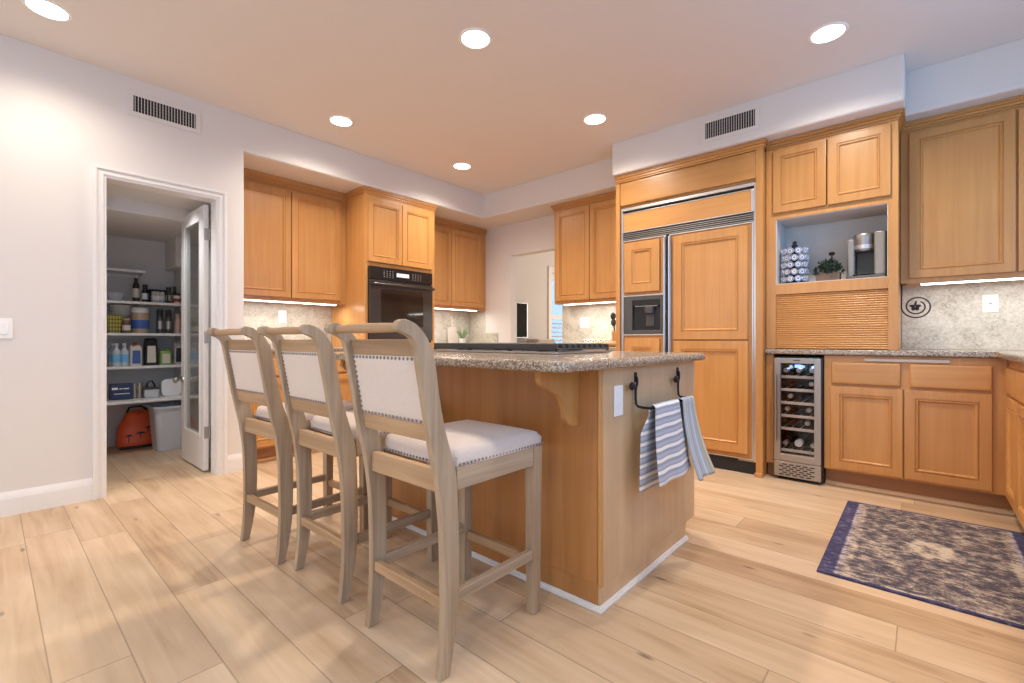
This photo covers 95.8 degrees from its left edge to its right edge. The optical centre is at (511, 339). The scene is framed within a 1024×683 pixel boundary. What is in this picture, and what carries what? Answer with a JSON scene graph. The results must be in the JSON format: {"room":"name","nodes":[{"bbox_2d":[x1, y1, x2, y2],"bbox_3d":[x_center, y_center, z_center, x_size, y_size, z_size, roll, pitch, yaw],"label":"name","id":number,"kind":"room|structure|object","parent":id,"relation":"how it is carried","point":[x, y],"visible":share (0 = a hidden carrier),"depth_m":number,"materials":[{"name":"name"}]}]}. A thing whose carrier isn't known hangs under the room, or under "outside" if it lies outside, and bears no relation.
{"room":"kitchen","nodes":[
{"label":"kitchen","id":0,"kind":"room"},
{"bbox_2d":[107,183,210,446],"bbox_3d":[-3.109,-0.365,3.914,1.800,2.730,0.960,0,0,41],"label":"wall","id":1,"kind":"structure","parent":0,"point":[144,227],"depth_m":4.34,"materials":[{"name":"paint"}]},
{"bbox_2d":[107,267,145,278],"bbox_3d":[-3.679,-0.620,4.232,0.279,0.050,0.478,0,0,41],"label":"shelf","id":2,"kind":"object","parent":1,"relation":"attached to","point":[111,272],"visible":0.53,"depth_m":4.31,"materials":[{"name":"white paint"}]},
{"bbox_2d":[107,300,180,310],"bbox_3d":[-3.542,-0.323,4.296,0.399,0.050,0.756,0,0,41],"label":"shelf","id":3,"kind":"object","parent":1,"relation":"attached to","point":[151,305],"visible":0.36,"depth_m":4.33,"materials":[{"name":"white paint"}]},
{"bbox_2d":[107,292,125,300],"bbox_3d":[-3.582,-0.386,4.178,0.150,0.075,0.149,0,0,41],"label":"glass bowl","id":4,"kind":"object","parent":3,"relation":"on","point":[110,295],"visible":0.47,"depth_m":4.13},
{"bbox_2d":[132,276,139,301],"bbox_3d":[-3.484,-0.471,4.290,0.054,0.245,0.054,0,0,41],"label":"sauce bottle","id":5,"kind":"object","parent":3,"relation":"on","point":[135,288],"visible":0.89,"depth_m":4.27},
{"bbox_2d":[142,284,147,301],"bbox_3d":[-3.440,-0.433,4.340,0.050,0.170,0.050,0,0,41],"label":"sauce bottle","id":6,"kind":"object","parent":3,"relation":"on","point":[144,290],"visible":0.91,"depth_m":4.32,"materials":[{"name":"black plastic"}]},
{"bbox_2d":[107,333,180,338],"bbox_3d":[-3.542,-0.037,4.296,0.399,0.050,0.756,0,0,41],"label":"shelf","id":7,"kind":"object","parent":1,"relation":"attached to","point":[109,335],"visible":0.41,"depth_m":4.36,"materials":[{"name":"white paint"}]},
{"bbox_2d":[107,314,122,332],"bbox_3d":[-3.585,-0.145,4.171,0.117,0.165,0.104,0,0,41],"label":"storage basket","id":8,"kind":"object","parent":7,"relation":"on","point":[114,322],"visible":0.93,"depth_m":4.13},
{"bbox_2d":[122,318,130,332],"bbox_3d":[-3.474,-0.130,4.172,0.062,0.135,0.062,0,0,41],"label":"jar","id":9,"kind":"object","parent":7,"relation":"on","point":[126,323],"visible":0.91,"depth_m":4.15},
{"bbox_2d":[131,308,148,332],"bbox_3d":[-3.464,-0.180,4.312,0.136,0.235,0.136,0,0,41],"label":"tub","id":10,"kind":"object","parent":7,"relation":"on","point":[139,316],"visible":0.87,"depth_m":4.26,"materials":[{"name":"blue plastic"}]},
{"bbox_2d":[156,309,163,332],"bbox_3d":[-3.364,-0.177,4.425,0.054,0.230,0.054,0,0,41],"label":"pepper mill","id":11,"kind":"object","parent":7,"relation":"on","point":[159,323],"visible":0.86,"depth_m":4.41,"materials":[{"name":"grey plastic"}]},
{"bbox_2d":[165,310,171,332],"bbox_3d":[-3.320,-0.177,4.475,0.054,0.230,0.054,0,0,41],"label":"pepper mill","id":12,"kind":"object","parent":7,"relation":"on","point":[168,313],"visible":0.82,"depth_m":4.46,"materials":[{"name":"grey plastic"}]},
{"bbox_2d":[174,314,180,333],"bbox_3d":[-3.272,-0.158,4.529,0.052,0.190,0.052,0,0,41],"label":"drink bottle","id":13,"kind":"object","parent":7,"relation":"on","point":[177,323],"visible":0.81,"depth_m":4.51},
{"bbox_2d":[107,363,180,370],"bbox_3d":[-3.542,0.261,4.296,0.399,0.050,0.756,0,0,41],"label":"shelf","id":14,"kind":"object","parent":1,"relation":"attached to","point":[109,368],"visible":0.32,"depth_m":4.29,"materials":[{"name":"white paint"}]},
{"bbox_2d":[112,343,120,365],"bbox_3d":[-3.543,0.133,4.147,0.064,0.205,0.064,0,0,41],"label":"spray bottle","id":15,"kind":"object","parent":14,"relation":"on","point":[116,353],"visible":0.99,"depth_m":4.13,"materials":[{"name":"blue plastic"}]},
{"bbox_2d":[121,343,128,365],"bbox_3d":[-3.519,0.133,4.205,0.064,0.205,0.064,0,0,41],"label":"spray bottle","id":16,"kind":"object","parent":14,"relation":"on","point":[124,351],"visible":0.95,"depth_m":4.19,"materials":[{"name":"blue plastic"}]},
{"bbox_2d":[129,342,141,365],"bbox_3d":[-3.473,0.128,4.271,0.092,0.215,0.092,0,0,41],"label":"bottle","id":17,"kind":"object","parent":14,"relation":"on","point":[135,350],"visible":0.98,"depth_m":4.24,"materials":[{"name":"plastic"}]},
{"bbox_2d":[143,338,157,364],"bbox_3d":[-3.399,0.107,4.354,0.092,0.256,0.100,0,0,41],"label":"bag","id":18,"kind":"object","parent":14,"relation":"on","point":[150,346],"visible":0.99,"depth_m":4.33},
{"bbox_2d":[158,349,171,364],"bbox_3d":[-3.325,0.160,4.438,0.092,0.151,0.098,0,0,41],"label":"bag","id":19,"kind":"object","parent":14,"relation":"on","point":[164,355],"visible":1,"depth_m":4.41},
{"bbox_2d":[173,341,180,363],"bbox_3d":[-3.272,0.122,4.529,0.092,0.226,0.068,0,0,41],"label":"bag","id":20,"kind":"object","parent":14,"relation":"on","point":[176,344],"visible":0.79,"depth_m":4.50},
{"bbox_2d":[107,392,191,405],"bbox_3d":[-3.453,0.547,4.217,0.639,0.050,0.756,0,0,41],"label":"shelf","id":21,"kind":"object","parent":1,"relation":"attached to","point":[160,397],"visible":0.32,"depth_m":4.06,"materials":[{"name":"white paint"}]},
{"bbox_2d":[109,383,132,400],"bbox_3d":[-3.443,0.454,4.077,0.121,0.135,0.148,0,0,41],"label":"food box","id":22,"kind":"object","parent":21,"relation":"on","point":[121,391],"visible":1,"depth_m":4.04,"materials":[{"name":"blue cardboard"}]},
{"bbox_2d":[142,380,159,397],"bbox_3d":[-3.308,0.443,4.231,0.156,0.157,0.116,0,0,41],"label":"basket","id":23,"kind":"object","parent":21,"relation":"on","point":[153,391],"visible":0.85,"depth_m":4.19,"materials":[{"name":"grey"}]},
{"bbox_2d":[160,379,180,395],"bbox_3d":[-3.215,0.443,4.360,0.080,0.157,0.156,0,0,41],"label":"plastic container","id":24,"kind":"object","parent":21,"relation":"on","point":[168,387],"visible":0.78,"depth_m":4.33,"materials":[{"name":"plastic"}]},
{"bbox_2d":[173,205,210,470],"bbox_3d":[-2.556,-0.017,3.675,0.616,2.010,0.116,0,0,41],"label":"door","id":25,"kind":"structure","parent":1,"relation":"in","point":[194,443],"depth_m":3.59,"materials":[{"name":"white paint"}]},
{"bbox_2d":[0,34,467,492],"bbox_3d":[-2.729,-0.365,3.406,0.800,2.730,7.500,0,0,41],"label":"wall","id":26,"kind":"structure","parent":0,"point":[61,116],"depth_m":2.80,"materials":[{"name":"paint"}]},
{"bbox_2d":[0,318,12,338],"bbox_3d":[-2.895,-0.066,2.606,0.009,0.115,0.116,0,0,41],"label":"light switch","id":27,"kind":"object","parent":26,"relation":"attached to","point":[6,324],"visible":1,"depth_m":2.63,"materials":[{"name":"white plastic"}]},
{"bbox_2d":[0,478,92,517],"bbox_3d":[-3.766,0.932,1.613,0.016,0.135,3.439,0,0,41],"label":"baseboard","id":28,"kind":"structure","parent":26,"relation":"attached to","point":[16,502],"depth_m":2.74,"materials":[{"name":"white paint"}]},
{"bbox_2d":[93,164,226,499],"bbox_3d":[-2.424,-0.051,3.221,0.144,2.102,0.748,0,0,41],"label":"trim","id":29,"kind":"structure","parent":26,"relation":"attached to","point":[102,175],"depth_m":3.11,"materials":[{"name":"white paint"}]},
{"bbox_2d":[128,89,200,133],"bbox_3d":[-2.383,-1.565,3.188,0.007,0.165,0.410,0,0,41],"label":"air vent","id":30,"kind":"object","parent":26,"relation":"in","point":[141,105],"visible":1,"depth_m":3.18,"materials":[{"name":"metal"}]},
{"bbox_2d":[227,453,241,473],"bbox_3d":[-2.100,0.932,3.503,0.016,0.135,0.104,0,0,41],"label":"baseboard","id":31,"kind":"structure","parent":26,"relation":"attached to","point":[234,461],"depth_m":3.50,"materials":[{"name":"white paint"}]},
{"bbox_2d":[278,310,285,322],"bbox_3d":[-2.199,-0.224,4.436,0.008,0.118,0.075,0,0,41],"label":"wall outlet","id":32,"kind":"object","parent":26,"relation":"attached to","point":[281,314],"visible":1,"depth_m":4.43,"materials":[{"name":"white plastic"}]},
{"bbox_2d":[244,168,346,305],"bbox_3d":[-2.099,-0.900,4.303,0.331,1.096,1.049,0,0,41],"label":"upper cabinet","id":33,"kind":"object","parent":26,"relation":"attached to","point":[295,231],"visible":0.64,"depth_m":4.19,"materials":[{"name":"brown wood"}]},
{"bbox_2d":[244,299,336,305],"bbox_3d":[-2.039,-0.344,4.206,0.032,0.014,0.930,0,0,41],"label":"strip light","id":34,"kind":"object","parent":33,"relation":"attached to","point":[244,299],"visible":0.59,"depth_m":4.20,"materials":[{"name":"white plastic"}]},
{"bbox_2d":[244,301,497,346],"bbox_3d":[-1.379,-0.161,4.983,0.540,0.449,3.028,0,0,41],"label":"wall","id":35,"kind":"structure","parent":26,"relation":"attached to","point":[256,314],"depth_m":4.70,"materials":[{"name":"stone"}]},
{"bbox_2d":[434,216,486,311],"bbox_3d":[-0.820,-0.916,5.753,0.331,1.063,1.127,0,0,41],"label":"upper cabinet","id":36,"kind":"object","parent":26,"relation":"attached to","point":[459,248],"visible":0.71,"depth_m":5.72,"materials":[{"name":"brown wood"}]},
{"bbox_2d":[434,307,476,310],"bbox_3d":[-0.777,-0.377,5.638,0.032,0.014,0.950,0,0,41],"label":"strip light","id":37,"kind":"object","parent":36,"relation":"attached to","point":[434,307],"visible":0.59,"depth_m":5.70,"materials":[{"name":"white plastic"}]},
{"bbox_2d":[434,308,473,310],"bbox_3d":[-0.777,-0.374,5.638,0.028,0.008,0.942,0,0,41],"label":"diffuser","id":38,"kind":"object","parent":37,"relation":"attached to","point":[434,308],"depth_m":5.68,"materials":[{"name":"white"}]},
{"bbox_2d":[517,302,527,337],"bbox_3d":[-0.024,-0.278,6.413,0.080,0.495,0.670,0,0,41],"label":"television","id":39,"kind":"object","parent":26,"relation":"attached to","point":[522,308],"visible":0.4,"depth_m":6.55,"materials":[{"name":"grey plastic"}]},
{"bbox_2d":[0,446,1023,682],"bbox_3d":[-0.424,1.050,3.640,7.750,0.100,11.100,0,0,41],"label":"floor","id":40,"kind":"structure","parent":0,"point":[153,579],"depth_m":1.73,"materials":[{"name":"brown wood"}]},
{"bbox_2d":[116,405,151,449],"bbox_3d":[-3.527,0.811,4.357,0.210,0.380,0.302,0,0,41],"label":"backpack","id":41,"kind":"object","parent":40,"relation":"on","point":[133,431],"visible":0.8,"depth_m":4.30,"materials":[{"name":"fabric"}]},
{"bbox_2d":[126,426,149,442],"bbox_3d":[-3.471,0.883,4.304,0.013,0.147,0.198,0,0,38],"label":"print","id":42,"kind":"object","parent":41,"relation":"attached to","point":[134,434],"depth_m":4.30},
{"bbox_2d":[147,402,180,451],"bbox_3d":[-3.185,0.798,4.281,0.325,0.402,0.268,0,0,41],"label":"waste bin","id":43,"kind":"object","parent":40,"relation":"on","point":[165,418],"visible":0.75,"depth_m":4.18,"materials":[{"name":"plastic"}]},
{"bbox_2d":[206,327,368,564],"bbox_3d":[-1.091,0.471,2.320,0.417,1.056,0.649,0,0,39],"label":"counter stool","id":44,"kind":"object","parent":40,"relation":"on","point":[250,368],"visible":0.71,"depth_m":2.17,"materials":[{"name":"brown wood"}]},
{"bbox_2d":[256,400,352,422],"bbox_3d":[-1.028,0.355,2.397,0.413,0.064,0.447,0,0,39],"label":"seat cushion","id":45,"kind":"object","parent":44,"relation":"on","point":[262,411],"depth_m":2.28,"materials":[{"name":"fabric"}]},
{"bbox_2d":[249,351,354,461],"bbox_3d":[-1.996,0.551,4.212,0.606,0.895,1.049,0,0,41],"label":"base cabinet","id":46,"kind":"object","parent":40,"relation":"on","point":[266,450],"visible":0.07,"depth_m":3.85,"materials":[{"name":"brown wood"}]},
{"bbox_2d":[257,324,437,603],"bbox_3d":[-0.686,0.471,2.016,0.417,1.056,0.649,0,0,41],"label":"counter stool","id":47,"kind":"object","parent":40,"relation":"on","point":[307,368],"visible":0.72,"depth_m":1.86,"materials":[{"name":"brown wood"}]},
{"bbox_2d":[311,410,390,438],"bbox_3d":[-0.620,0.355,2.091,0.413,0.064,0.447,0,0,41],"label":"seat cushion","id":48,"kind":"object","parent":47,"relation":"on","point":[318,423],"depth_m":1.94,"materials":[{"name":"fabric"}]},
{"bbox_2d":[331,186,437,348],"bbox_3d":[-1.345,-0.224,4.900,0.671,2.446,0.901,0,0,41],"label":"tall cabinet","id":49,"kind":"object","parent":40,"relation":"on","point":[384,229],"visible":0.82,"depth_m":4.57,"materials":[{"name":"brown wood"}]},
{"bbox_2d":[368,265,434,341],"bbox_3d":[-1.298,-0.343,4.849,0.649,0.737,0.758,0,0,41],"label":"wall oven","id":50,"kind":"object","parent":49,"relation":"in","point":[393,294],"visible":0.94,"depth_m":4.63,"materials":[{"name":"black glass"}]},
{"bbox_2d":[324,319,542,681],"bbox_3d":[-0.246,0.471,1.615,0.417,1.056,0.649,0,0,41],"label":"counter stool","id":51,"kind":"object","parent":40,"relation":"on","point":[393,383],"visible":1,"depth_m":1.50,"materials":[{"name":"brown wood"}]},
{"bbox_2d":[385,420,541,466],"bbox_3d":[-0.180,0.355,1.690,0.413,0.064,0.447,0,0,41],"label":"seat cushion","id":52,"kind":"object","parent":51,"relation":"on","point":[472,443],"depth_m":1.57,"materials":[{"name":"fabric"}]},
{"bbox_2d":[340,360,693,614],"bbox_3d":[-0.015,0.551,2.477,1.561,0.895,1.206,0,0,41],"label":"kitchen island","id":53,"kind":"object","parent":40,"relation":"on","point":[601,536],"visible":0.61,"depth_m":1.86,"materials":[{"name":"brown wood"}]},
{"bbox_2d":[335,351,704,372],"bbox_3d":[-0.036,0.085,2.456,1.658,0.038,1.293,0,0,41],"label":"island countertop","id":54,"kind":"structure","parent":53,"relation":"on","point":[577,362],"depth_m":1.75,"materials":[{"name":"stone"}]},
{"bbox_2d":[432,343,610,353],"bbox_3d":[0.027,0.041,2.582,0.905,0.048,0.510,0,0,41],"label":"cooktop","id":55,"kind":"object","parent":54,"relation":"in","point":[528,348],"visible":0.98,"depth_m":2.33,"materials":[{"name":"metal"}]},
{"bbox_2d":[614,385,622,416],"bbox_3d":[0.413,0.235,1.792,0.008,0.118,0.070,0,0,41],"label":"wall outlet","id":56,"kind":"object","parent":53,"relation":"attached to","point":[618,390],"visible":1,"depth_m":1.79,"materials":[{"name":"white plastic"}]},
{"bbox_2d":[629,367,685,409],"bbox_3d":[0.658,0.205,2.013,0.084,0.145,0.540,0,0,41],"label":"towel bar","id":57,"kind":"object","parent":53,"relation":"attached to","point":[632,386],"visible":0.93,"depth_m":1.89,"materials":[{"name":"metal"}]},
{"bbox_2d":[639,399,690,492],"bbox_3d":[0.650,0.431,1.931,0.076,0.346,0.388,0,0,41],"label":"dish towel","id":58,"kind":"object","parent":57,"relation":"hanging from","point":[664,457],"visible":1,"depth_m":1.89,"materials":[{"name":"fabric"}]},
{"bbox_2d":[678,395,714,480],"bbox_3d":[0.840,0.436,2.116,0.121,0.357,0.226,0,0,41],"label":"dish towel","id":59,"kind":"object","parent":57,"relation":"hanging from","point":[702,463],"visible":0.77,"depth_m":2.11,"materials":[{"name":"fabric"}]},
{"bbox_2d":[621,182,755,474],"bbox_3d":[1.567,-0.084,3.974,1.093,2.163,0.625,0,0,41],"label":"refrigerator","id":60,"kind":"object","parent":40,"relation":"on","point":[688,263],"visible":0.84,"depth_m":3.64,"materials":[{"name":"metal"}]},
{"bbox_2d":[614,138,768,477],"bbox_3d":[1.578,-0.224,3.959,1.217,2.446,0.649,0,0,41],"label":"refrigerator surround","id":61,"kind":"object","parent":40,"relation":"on","point":[745,163],"visible":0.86,"depth_m":3.54,"materials":[{"name":"brown wood"}]},
{"bbox_2d":[766,354,788,474],"bbox_3d":[2.066,0.551,3.595,0.050,0.895,0.515,0,0,41],"label":"base cabinet","id":62,"kind":"object","parent":40,"relation":"on","point":[770,459],"visible":0.39,"depth_m":3.40,"materials":[{"name":"brown wood"}]},
{"bbox_2d":[774,355,825,483],"bbox_3d":[2.168,0.559,3.439,0.296,0.879,0.572,0,0,41],"label":"wine cooler","id":63,"kind":"object","parent":40,"relation":"on","point":[803,463],"visible":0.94,"depth_m":3.31,"materials":[{"name":"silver metal"}]},
{"bbox_2d":[783,364,796,373],"bbox_3d":[2.086,0.218,3.474,0.072,0.071,0.290,0,0,41],"label":"wine bottle","id":64,"kind":"object","parent":63,"relation":"in","point":[790,368],"visible":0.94,"depth_m":3.43,"materials":[{"name":"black glass"}]},
{"bbox_2d":[783,432,797,444],"bbox_3d":[2.084,0.747,3.475,0.072,0.071,0.290,0,0,41],"label":"wine bottle","id":65,"kind":"object","parent":63,"relation":"in","point":[789,439],"visible":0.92,"depth_m":3.44,"materials":[{"name":"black glass"}]},
{"bbox_2d":[785,400,799,411],"bbox_3d":[2.092,0.498,3.468,0.072,0.071,0.290,0,0,41],"label":"wine bottle","id":66,"kind":"object","parent":63,"relation":"in","point":[788,407],"visible":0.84,"depth_m":3.42,"materials":[{"name":"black glass"}]},
{"bbox_2d":[788,388,802,398],"bbox_3d":[2.107,0.406,3.455,0.072,0.071,0.290,0,0,41],"label":"wine bottle","id":67,"kind":"object","parent":63,"relation":"in","point":[791,394],"visible":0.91,"depth_m":3.41,"materials":[{"name":"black glass"}]},
{"bbox_2d":[774,459,821,482],"bbox_3d":[2.013,0.920,3.267,0.285,0.108,0.034,0,0,41],"label":"grille","id":68,"kind":"object","parent":63,"relation":"attached to","point":[806,471],"depth_m":3.25,"materials":[{"name":"metal"}]},
{"bbox_2d":[794,432,812,446],"bbox_3d":[2.146,0.739,3.420,0.086,0.085,0.300,0,0,41],"label":"wine bottle","id":69,"kind":"object","parent":63,"relation":"in","point":[803,439],"visible":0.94,"depth_m":3.37,"materials":[{"name":"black glass"}]},
{"bbox_2d":[796,364,810,374],"bbox_3d":[2.146,0.218,3.420,0.072,0.071,0.290,0,0,41],"label":"wine bottle","id":70,"kind":"object","parent":63,"relation":"in","point":[804,369],"visible":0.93,"depth_m":3.38,"materials":[{"name":"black glass"}]},
{"bbox_2d":[824,355,1015,515],"bbox_3d":[2.659,0.551,3.058,0.935,0.895,0.536,0,0,41],"label":"base cabinet","id":71,"kind":"object","parent":40,"relation":"on","point":[932,429],"visible":0.93,"depth_m":2.85,"materials":[{"name":"brown wood"}]},
{"bbox_2d":[817,500,1023,629],"bbox_3d":[1.975,0.996,2.183,0.745,0.007,1.158,0,0,41],"label":"rug","id":72,"kind":"object","parent":40,"relation":"on","point":[976,570],"visible":1,"depth_m":2.08,"materials":[{"name":"fabric"}]},
{"bbox_2d":[1005,360,1023,528],"bbox_3d":[2.290,0.551,1.581,0.639,0.895,2.200,0,0,41],"label":"base cabinet","id":73,"kind":"object","parent":40,"relation":"on","point":[1014,373],"visible":1,"depth_m":2.31,"materials":[{"name":"brown wood"}]},
{"bbox_2d":[765,349,1023,363],"bbox_3d":[2.009,0.084,2.179,1.838,0.036,2.726,0,0,41],"label":"countertop","id":74,"kind":"structure","parent":73,"relation":"on","point":[1012,355],"depth_m":2.89,"materials":[{"name":"stone"}]},
{"bbox_2d":[766,108,905,349],"bbox_3d":[2.329,-0.692,3.342,0.781,1.510,0.546,0,0,41],"label":"cabinet","id":75,"kind":"object","parent":74,"relation":"on","point":[826,187],"visible":0.94,"depth_m":3.18,"materials":[{"name":"brown wood"}]},
{"bbox_2d":[782,241,798,283],"bbox_3d":[2.077,-0.567,3.402,0.160,0.316,0.160,0,0,41],"label":"pod carousel","id":76,"kind":"object","parent":75,"relation":"in","point":[794,245],"visible":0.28,"depth_m":3.38,"materials":[{"name":"metal"}]},
{"bbox_2d":[810,252,844,280],"bbox_3d":[2.214,-0.511,3.240,0.159,0.204,0.200,0,0,-18],"label":"potted plant","id":77,"kind":"object","parent":75,"relation":"in","point":[833,274],"visible":0.98,"depth_m":3.21,"materials":[{"name":"green plant"}]},
{"bbox_2d":[846,230,886,278],"bbox_3d":[2.447,-0.569,3.192,0.220,0.319,0.225,0,0,41],"label":"coffee maker","id":78,"kind":"object","parent":75,"relation":"in","point":[866,252],"visible":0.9,"depth_m":3.13,"materials":[{"name":"grey plastic"}]},
{"bbox_3d":[-0.720,0.551,5.658,0.606,0.895,1.117,0,0,41],"label":"base cabinet","id":79,"kind":"object","parent":40,"relation":"on","visible":0},
{"bbox_3d":[-0.716,0.084,5.653,0.621,0.036,1.117,0,0,41],"label":"countertop","id":80,"kind":"structure","parent":79,"relation":"on","visible":0},
{"bbox_2d":[447,316,457,342],"bbox_3d":[-0.779,-0.121,6.033,0.047,0.374,0.170,0,0,41],"label":"cutting board","id":81,"kind":"object","parent":80,"relation":"on","point":[452,336],"visible":0.84,"depth_m":6.03,"materials":[{"name":"wood"}]},
{"bbox_2d":[456,328,469,342],"bbox_3d":[-0.632,-0.052,5.892,0.180,0.235,0.202,0,0,41],"label":"aloe","id":82,"kind":"object","parent":80,"relation":"on","point":[462,339],"visible":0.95,"depth_m":5.86,"materials":[{"name":"green plant"}]},
{"bbox_3d":[0.788,0.551,4.716,0.945,0.895,0.559,0,0,41],"label":"base cabinet","id":83,"kind":"object","parent":40,"relation":"on","visible":0},
{"bbox_2d":[585,347,615,350],"bbox_3d":[0.771,0.084,4.713,0.983,0.036,0.561,0,0,41],"label":"countertop","id":84,"kind":"structure","parent":83,"relation":"on","point":[610,348],"depth_m":4.23,"materials":[{"name":"stone"}]},
{"bbox_2d":[583,339,611,342],"bbox_3d":[0.915,0.028,4.818,0.340,0.075,0.161,0,0,41],"label":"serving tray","id":85,"kind":"object","parent":84,"relation":"on","point":[584,340],"visible":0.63,"depth_m":4.76,"materials":[{"name":"white ceramic"}]},
{"bbox_2d":[610,312,615,341],"bbox_3d":[1.036,-0.104,4.581,0.126,0.339,0.104,0,0,5],"label":"utensil holder","id":86,"kind":"object","parent":84,"relation":"on","point":[613,315],"visible":0.39,"depth_m":4.55,"materials":[{"name":"brown wood"}]},
{"bbox_3d":[0.280,0.524,6.552,0.345,0.949,1.100,0,0,41],"label":"console table","id":87,"kind":"object","parent":40,"relation":"on","visible":0},
{"bbox_2d":[526,339,554,342],"bbox_3d":[0.414,0.018,6.700,0.240,0.062,0.400,0,0,41],"label":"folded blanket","id":88,"kind":"object","parent":87,"relation":"on","point":[527,339],"visible":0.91,"depth_m":6.58,"materials":[{"name":"fabric"}]},
{"bbox_2d":[0,0,1023,194],"bbox_3d":[-0.424,-1.780,3.640,7.750,0.100,11.100,0,0,41],"label":"ceiling","id":89,"kind":"structure","parent":0,"point":[513,109],"depth_m":2.81,"materials":[{"name":"paint"}]},
{"bbox_2d":[21,0,72,21],"bbox_3d":[-2.426,-1.726,2.419,0.192,0.005,0.192,0,0,41],"label":"recessed light","id":90,"kind":"object","parent":89,"relation":"in","point":[48,9],"visible":1,"depth_m":2.42,"materials":[{"name":"glass"}]},
{"bbox_2d":[328,115,353,126],"bbox_3d":[-1.349,-1.726,3.656,0.192,0.005,0.192,0,0,41],"label":"recessed light","id":91,"kind":"object","parent":89,"relation":"in","point":[338,120],"visible":1,"depth_m":3.65,"materials":[{"name":"white"}]},
{"bbox_2d":[452,162,471,169],"bbox_3d":[-0.497,-1.726,4.603,0.192,0.005,0.192,0,0,41],"label":"recessed light","id":92,"kind":"object","parent":89,"relation":"in","point":[461,166],"visible":1,"depth_m":4.61,"materials":[{"name":"white"}]},
{"bbox_2d":[459,28,491,49],"bbox_3d":[-0.210,-1.726,2.658,0.192,0.005,0.192,0,0,41],"label":"recessed light","id":93,"kind":"object","parent":89,"relation":"in","point":[472,38],"visible":1,"depth_m":2.65,"materials":[{"name":"white"}]},
{"bbox_2d":[583,113,606,124],"bbox_3d":[0.649,-1.726,3.624,0.192,0.005,0.192,0,0,41],"label":"recessed light","id":94,"kind":"object","parent":89,"relation":"in","point":[595,118],"visible":1,"depth_m":3.62,"materials":[{"name":"white"}]},
{"bbox_2d":[808,22,848,43],"bbox_3d":[1.781,-1.726,2.610,0.192,0.005,0.192,0,0,41],"label":"recessed light","id":95,"kind":"object","parent":89,"relation":"in","point":[829,32],"visible":1,"depth_m":2.60,"materials":[{"name":"white"}]},
{"bbox_2d":[517,251,553,342],"bbox_3d":[2.138,-0.365,6.447,3.520,2.730,3.500,0,0,41],"label":"wall","id":96,"kind":"structure","parent":0,"point":[532,270],"depth_m":6.90,"materials":[{"name":"paint"}]},
{"bbox_2d":[548,266,553,340],"bbox_3d":[0.948,-0.070,7.563,0.020,2.140,1.180,0,0,41],"label":"trim","id":97,"kind":"structure","parent":96,"relation":"attached to","point":[550,268],"depth_m":7.15,"materials":[{"name":"white paint"}]},
{"bbox_2d":[552,273,561,340],"bbox_3d":[0.905,-0.025,7.601,0.065,2.050,1.000,0,0,41],"label":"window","id":98,"kind":"structure","parent":96,"relation":"in","point":[558,317],"depth_m":7.36,"materials":[{"name":"white glass"}]},
{"bbox_2d":[553,323,561,340],"bbox_3d":[0.922,0.213,7.586,0.020,0.973,0.840,0,0,41],"label":"blind","id":99,"kind":"object","parent":96,"relation":"attached to","point":[553,323],"depth_m":7.36,"materials":[{"name":"white plastic"}]},
{"bbox_2d":[242,38,1023,229],"bbox_3d":[0.512,-1.589,3.303,5.600,0.279,3.047,0,0,41],"label":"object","id":100,"kind":"structure","parent":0,"point":[996,73],"depth_m":3.67,"materials":[{"name":"paint"}]},
{"bbox_2d":[701,103,759,143],"bbox_3d":[1.615,-1.602,3.443,0.410,0.180,0.007,0,0,41],"label":"ceiling vent","id":101,"kind":"object","parent":100,"relation":"in","point":[722,126],"visible":1,"depth_m":3.43,"materials":[{"name":"metal"}]},
{"bbox_2d":[472,215,957,354],"bbox_3d":[1.563,-0.365,4.480,5.820,2.730,0.132,0,0,41],"label":"wall","id":102,"kind":"structure","parent":0,"point":[504,244],"depth_m":5.80,"materials":[{"name":"paint"}]},
{"bbox_2d":[550,191,615,305],"bbox_3d":[0.871,-0.916,4.812,0.948,1.062,0.304,0,0,41],"label":"upper cabinet","id":103,"kind":"object","parent":102,"relation":"attached to","point":[584,229],"visible":0.66,"depth_m":4.74,"materials":[{"name":"brown wood"}]},
{"bbox_2d":[564,301,615,304],"bbox_3d":[0.808,-0.377,4.742,0.660,0.014,0.032,0,0,41],"label":"strip light","id":104,"kind":"object","parent":103,"relation":"attached to","point":[605,301],"visible":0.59,"depth_m":4.71,"materials":[{"name":"white plastic"}]},
{"bbox_2d":[580,317,588,327],"bbox_3d":[0.792,-0.189,5.064,0.116,0.118,0.009,0,0,41],"label":"light switch","id":105,"kind":"object","parent":102,"relation":"attached to","point":[584,321],"visible":1,"depth_m":5.06,"materials":[{"name":"white plastic"}]},
{"bbox_2d":[900,95,1023,286],"bbox_3d":[3.107,-0.912,2.846,1.098,1.069,0.297,0,0,41],"label":"upper cabinet","id":106,"kind":"object","parent":102,"relation":"attached to","point":[962,171],"visible":0.86,"depth_m":2.91,"materials":[{"name":"brown wood"}]},
{"bbox_2d":[901,284,930,317],"bbox_3d":[2.707,-0.261,3.106,0.155,0.230,0.040,0,0,41],"label":"paper towel holder","id":107,"kind":"object","parent":106,"relation":"hanging from","point":[913,307],"visible":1,"depth_m":3.10,"materials":[{"name":"metal"}]},
{"bbox_2d":[920,277,1023,284],"bbox_3d":[3.066,-0.370,2.760,0.950,0.014,0.032,0,0,41],"label":"strip light","id":108,"kind":"object","parent":106,"relation":"attached to","point":[1011,278],"visible":1,"depth_m":2.90,"materials":[{"name":"white plastic"}]},
{"bbox_2d":[902,280,1023,349],"bbox_3d":[2.946,-0.168,2.662,1.100,0.464,0.790,0,0,41],"label":"backsplash","id":109,"kind":"structure","parent":102,"relation":"attached to","point":[956,319],"depth_m":3.10,"materials":[{"name":"stone"}]},
{"bbox_2d":[983,294,997,312],"bbox_3d":[3.114,-0.237,3.013,0.072,0.115,0.015,0,0,41],"label":"wall outlet","id":110,"kind":"object","parent":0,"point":[990,302],"visible":1,"depth_m":3.02,"materials":[{"name":"white plastic"}]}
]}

